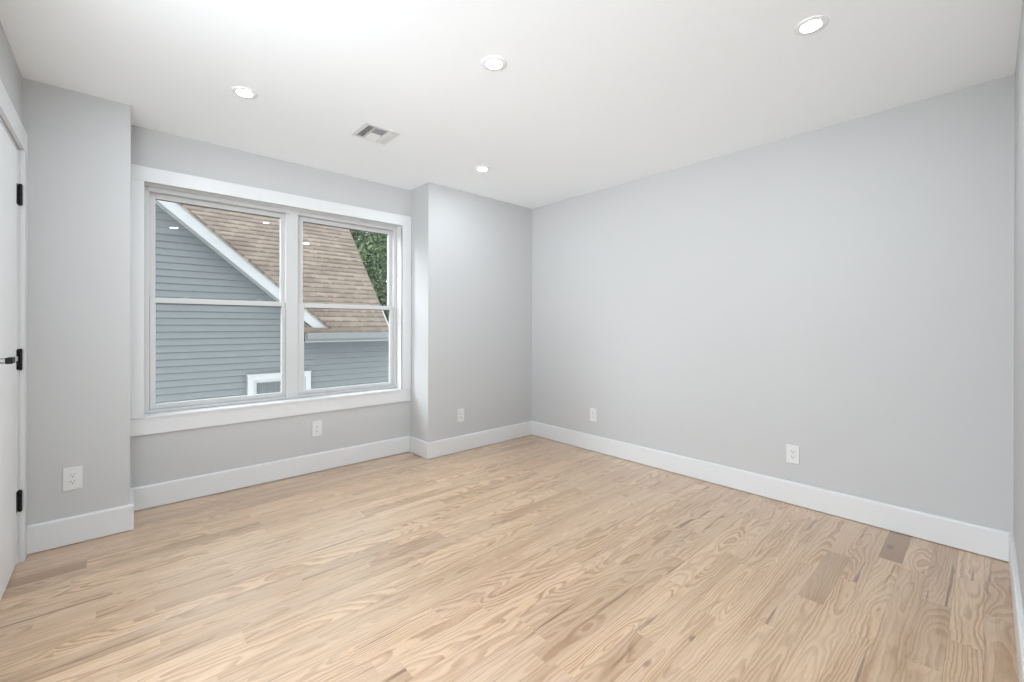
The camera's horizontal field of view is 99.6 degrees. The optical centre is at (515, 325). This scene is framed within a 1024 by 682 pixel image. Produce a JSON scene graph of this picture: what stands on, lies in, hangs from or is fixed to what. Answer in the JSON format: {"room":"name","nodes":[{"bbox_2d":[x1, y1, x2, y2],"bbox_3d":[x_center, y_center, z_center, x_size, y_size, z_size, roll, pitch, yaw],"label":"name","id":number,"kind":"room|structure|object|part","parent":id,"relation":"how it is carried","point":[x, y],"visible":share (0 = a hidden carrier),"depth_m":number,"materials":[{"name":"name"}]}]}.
{"room":"empty bedroom","nodes":[
{"label":"empty bedroom","id":0,"kind":"room"},
{"bbox_2d":[0,21,22,180],"bbox_3d":[-2.131,-0.044,1.676,0.150,2.440,1.310,0,0,-42],"label":"wall","id":1,"kind":"structure","parent":0,"point":[11,77],"depth_m":1.98,"materials":[{"name":"paint"}]},
{"bbox_2d":[0,122,22,600],"bbox_3d":[-2.161,0.153,1.843,0.116,2.023,0.836,0,0,-42],"label":"door","id":2,"kind":"structure","parent":1,"relation":"in","point":[11,193],"depth_m":1.95,"materials":[{"name":"white paint"}]},
{"bbox_3d":[-1.932,0.131,1.620,0.076,0.064,0.138,0,0,-42],"label":"lever handle","id":3,"kind":"part","parent":2,"relation":"part of","materials":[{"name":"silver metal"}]},
{"bbox_2d":[0,79,27,564],"bbox_3d":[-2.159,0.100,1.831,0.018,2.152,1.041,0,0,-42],"label":"trim","id":4,"kind":"structure","parent":1,"relation":"attached to","point":[8,113],"depth_m":2.15,"materials":[{"name":"white paint"}]},
{"bbox_2d":[23,78,531,524],"bbox_3d":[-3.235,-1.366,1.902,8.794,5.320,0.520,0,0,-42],"label":"wall","id":5,"kind":"structure","parent":0,"point":[471,254],"depth_m":2.83,"materials":[{"name":"paint"}]},
{"bbox_2d":[63,466,82,490],"bbox_3d":[-2.383,0.823,2.329,0.075,0.122,0.009,0,0,-42],"label":"wall outlet","id":6,"kind":"object","parent":5,"relation":"attached to","point":[72,476],"visible":1,"depth_m":2.33,"materials":[{"name":"white plastic"}]},
{"bbox_2d":[69,479,76,484],"bbox_3d":[-2.381,0.841,2.327,0.029,0.028,0.003,0,0,-42],"label":"receptacle","id":7,"kind":"object","parent":6,"relation":"attached to","point":[71,481],"depth_m":2.33,"materials":[{"name":"grey plastic"}]},
{"bbox_2d":[69,472,76,477],"bbox_3d":[-2.381,0.806,2.327,0.029,0.028,0.003,0,0,-42],"label":"receptacle","id":8,"kind":"object","parent":6,"relation":"attached to","point":[71,474],"depth_m":2.33,"materials":[{"name":"grey plastic"}]},
{"bbox_2d":[144,186,285,413],"bbox_3d":[-2.143,-0.168,3.168,0.882,1.502,0.085,0,0,-42],"label":"window","id":9,"kind":"structure","parent":5,"relation":"in","point":[151,194],"depth_m":2.98,"materials":[{"name":"grey plastic"}]},
{"bbox_3d":[-2.154,-0.520,3.180,0.820,0.738,0.030,0,0,-42],"label":"sash","id":10,"kind":"part","parent":9,"relation":"part of","materials":[{"name":"grey plastic"}]},
{"bbox_3d":[-2.129,0.186,3.152,0.820,0.746,0.036,0,0,-42],"label":"sash","id":11,"kind":"part","parent":9,"relation":"part of","materials":[{"name":"grey plastic"}]},
{"bbox_2d":[130,164,410,436],"bbox_3d":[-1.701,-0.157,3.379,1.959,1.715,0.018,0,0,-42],"label":"trim","id":12,"kind":"structure","parent":5,"relation":"attached to","point":[138,426],"depth_m":3.06,"materials":[{"name":"white paint"}]},
{"bbox_2d":[27,421,531,554],"bbox_3d":[-1.280,1.101,3.553,3.643,0.145,0.336,0,0,-42],"label":"baseboard","id":13,"kind":"structure","parent":5,"relation":"attached to","point":[47,535],"depth_m":3.08,"materials":[{"name":"white paint"}]},
{"bbox_2d":[286,209,297,398],"bbox_3d":[-1.777,-0.168,3.441,0.090,1.502,0.008,0,0,-42],"label":"trim","id":14,"kind":"structure","parent":5,"relation":"attached to","point":[292,217],"depth_m":3.44,"materials":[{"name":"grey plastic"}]},
{"bbox_2d":[312,420,321,436],"bbox_3d":[-1.597,0.830,3.483,0.075,0.122,0.009,0,0,-42],"label":"wall outlet","id":15,"kind":"object","parent":5,"relation":"attached to","point":[316,425],"visible":1,"depth_m":3.48,"materials":[{"name":"white plastic"}]},
{"bbox_2d":[298,211,396,397],"bbox_3d":[-1.470,-0.168,3.785,0.891,1.502,0.085,0,0,-42],"label":"window","id":16,"kind":"structure","parent":5,"relation":"in","point":[391,232],"depth_m":3.77,"materials":[{"name":"grey plastic"}]},
{"bbox_3d":[-1.480,-0.516,3.797,0.829,0.742,0.030,0,0,-42],"label":"sash","id":17,"kind":"part","parent":16,"relation":"part of","materials":[{"name":"grey plastic"}]},
{"bbox_3d":[-1.455,0.190,3.769,0.829,0.742,0.036,0,0,-42],"label":"sash","id":18,"kind":"part","parent":16,"relation":"part of","materials":[{"name":"grey plastic"}]},
{"bbox_2d":[457,408,463,421],"bbox_3d":[-0.509,0.840,4.045,0.075,0.122,0.009,0,0,-42],"label":"wall outlet","id":19,"kind":"object","parent":5,"relation":"attached to","point":[460,412],"visible":1,"depth_m":4.04,"materials":[{"name":"white plastic"}]},
{"bbox_2d":[0,435,1018,681],"bbox_3d":[-0.132,1.240,2.296,4.079,0.120,4.139,0,0,-42],"label":"floor","id":20,"kind":"structure","parent":0,"point":[530,558],"depth_m":1.93,"materials":[{"name":"brown wood"}]},
{"bbox_2d":[0,0,1022,208],"bbox_3d":[-0.120,-1.335,2.301,4.059,0.150,4.139,0,0,-42],"label":"ceiling","id":21,"kind":"structure","parent":0,"point":[589,96],"depth_m":2.14,"materials":[{"name":"paint"}]},
{"bbox_2d":[231,86,257,98],"bbox_3d":[-1.467,-1.260,2.344,0.122,0.005,0.122,0,0,-42],"label":"recessed light","id":22,"kind":"object","parent":21,"relation":"in","point":[243,92],"visible":1,"depth_m":2.33,"materials":[{"name":"white plastic"}]},
{"bbox_2d":[351,122,400,144],"bbox_3d":[-0.919,-1.257,2.849,0.236,0.010,0.236,0,0,-42],"label":"ceiling vent","id":23,"kind":"object","parent":21,"relation":"in","point":[368,131],"visible":1,"depth_m":2.84,"materials":[{"name":"white metal"}]},
{"bbox_2d":[475,166,489,171],"bbox_3d":[-0.263,-1.259,3.479,0.122,0.005,0.122,0,0,-42],"label":"recessed light","id":24,"kind":"object","parent":21,"relation":"in","point":[478,168],"visible":1,"depth_m":3.46,"materials":[{"name":"white plastic"}]},
{"bbox_2d":[481,55,506,70],"bbox_3d":[-0.101,-1.257,2.077,0.122,0.005,0.122,0,0,-42],"label":"recessed light","id":25,"kind":"object","parent":21,"relation":"in","point":[493,62],"visible":1,"depth_m":2.07,"materials":[{"name":"white plastic"}]},
{"bbox_2d":[794,15,828,35],"bbox_3d":[1.237,-1.254,1.810,0.122,0.005,0.122,0,0,-42],"label":"recessed light","id":26,"kind":"object","parent":21,"relation":"in","point":[811,26],"visible":1,"depth_m":1.80,"materials":[{"name":"white plastic"}]},
{"bbox_2d":[532,74,1014,532],"bbox_3d":[1.266,-0.038,3.607,0.150,2.440,4.089,0,0,-42],"label":"wall","id":27,"kind":"structure","parent":0,"point":[842,293],"depth_m":2.79,"materials":[{"name":"paint"}]},
{"bbox_2d":[590,408,596,421],"bbox_3d":[0.733,0.840,4.070,0.009,0.122,0.075,0,0,-42],"label":"wall outlet","id":28,"kind":"object","parent":27,"relation":"attached to","point":[593,412],"visible":1,"depth_m":4.06,"materials":[{"name":"white plastic"}]},
{"bbox_2d":[532,421,1012,561],"bbox_3d":[1.327,1.106,3.415,0.016,0.145,3.419,0,0,-42],"label":"baseboard","id":29,"kind":"structure","parent":27,"relation":"attached to","point":[982,540],"depth_m":2.77,"materials":[{"name":"white paint"}]},
{"bbox_2d":[786,444,798,464],"bbox_3d":[1.837,0.852,2.864,0.009,0.122,0.075,0,0,-42],"label":"wall outlet","id":30,"kind":"object","parent":27,"relation":"attached to","point":[792,451],"visible":1,"depth_m":2.86,"materials":[{"name":"white plastic"}]},
{"bbox_2d":[1013,0,1023,613],"bbox_3d":[1.458,-0.036,1.113,2.934,2.440,0.150,0,0,-42],"label":"wall","id":31,"kind":"structure","parent":0,"point":[1018,512],"depth_m":1.78,"materials":[{"name":"paint"}]},
{"bbox_2d":[1009,534,1023,681],"bbox_3d":[1.394,1.108,1.170,2.918,0.145,0.016,0,0,-42],"label":"baseboard","id":32,"kind":"structure","parent":31,"relation":"attached to","point":[1018,615],"depth_m":1.63,"materials":[{"name":"white paint"}]},
{"label":"outside","id":33,"kind":"structure","parent":0,"visible":0},
{"bbox_3d":[-21.585,4.220,23.567,80.000,0.200,56.100,0,0,-42],"label":"ground","id":34,"kind":"structure","parent":33,"visible":0},
{"bbox_2d":[155,200,388,403],"bbox_3d":[-7.386,0.161,8.511,11.000,7.998,7.346,0,0,-42],"label":"house","id":35,"kind":"structure","parent":34,"relation":"on","point":[203,351],"depth_m":7.05,"materials":[{"name":"blue plastic"}]},
{"bbox_2d":[257,381,280,393],"bbox_3d":[-3.980,1.512,7.304,0.738,1.212,0.016,0,0,-42],"label":"window","id":36,"kind":"structure","parent":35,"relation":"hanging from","point":[263,387],"depth_m":7.18,"materials":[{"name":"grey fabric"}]},
{"bbox_3d":[-3.973,1.512,7.297,0.788,1.242,0.047,0,0,-42],"label":"sash","id":37,"kind":"part","parent":35,"relation":"part of","materials":[{"name":"white metal"}]},
{"bbox_2d":[349,229,388,323],"bbox_3d":[-6.869,-1.599,18.655,7.716,11.526,6.658,0,0,-15],"label":"leafy tree","id":38,"kind":"object","parent":34,"relation":"on","point":[374,261],"visible":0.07,"depth_m":16.78,"materials":[{"name":"green plant"}]}
]}

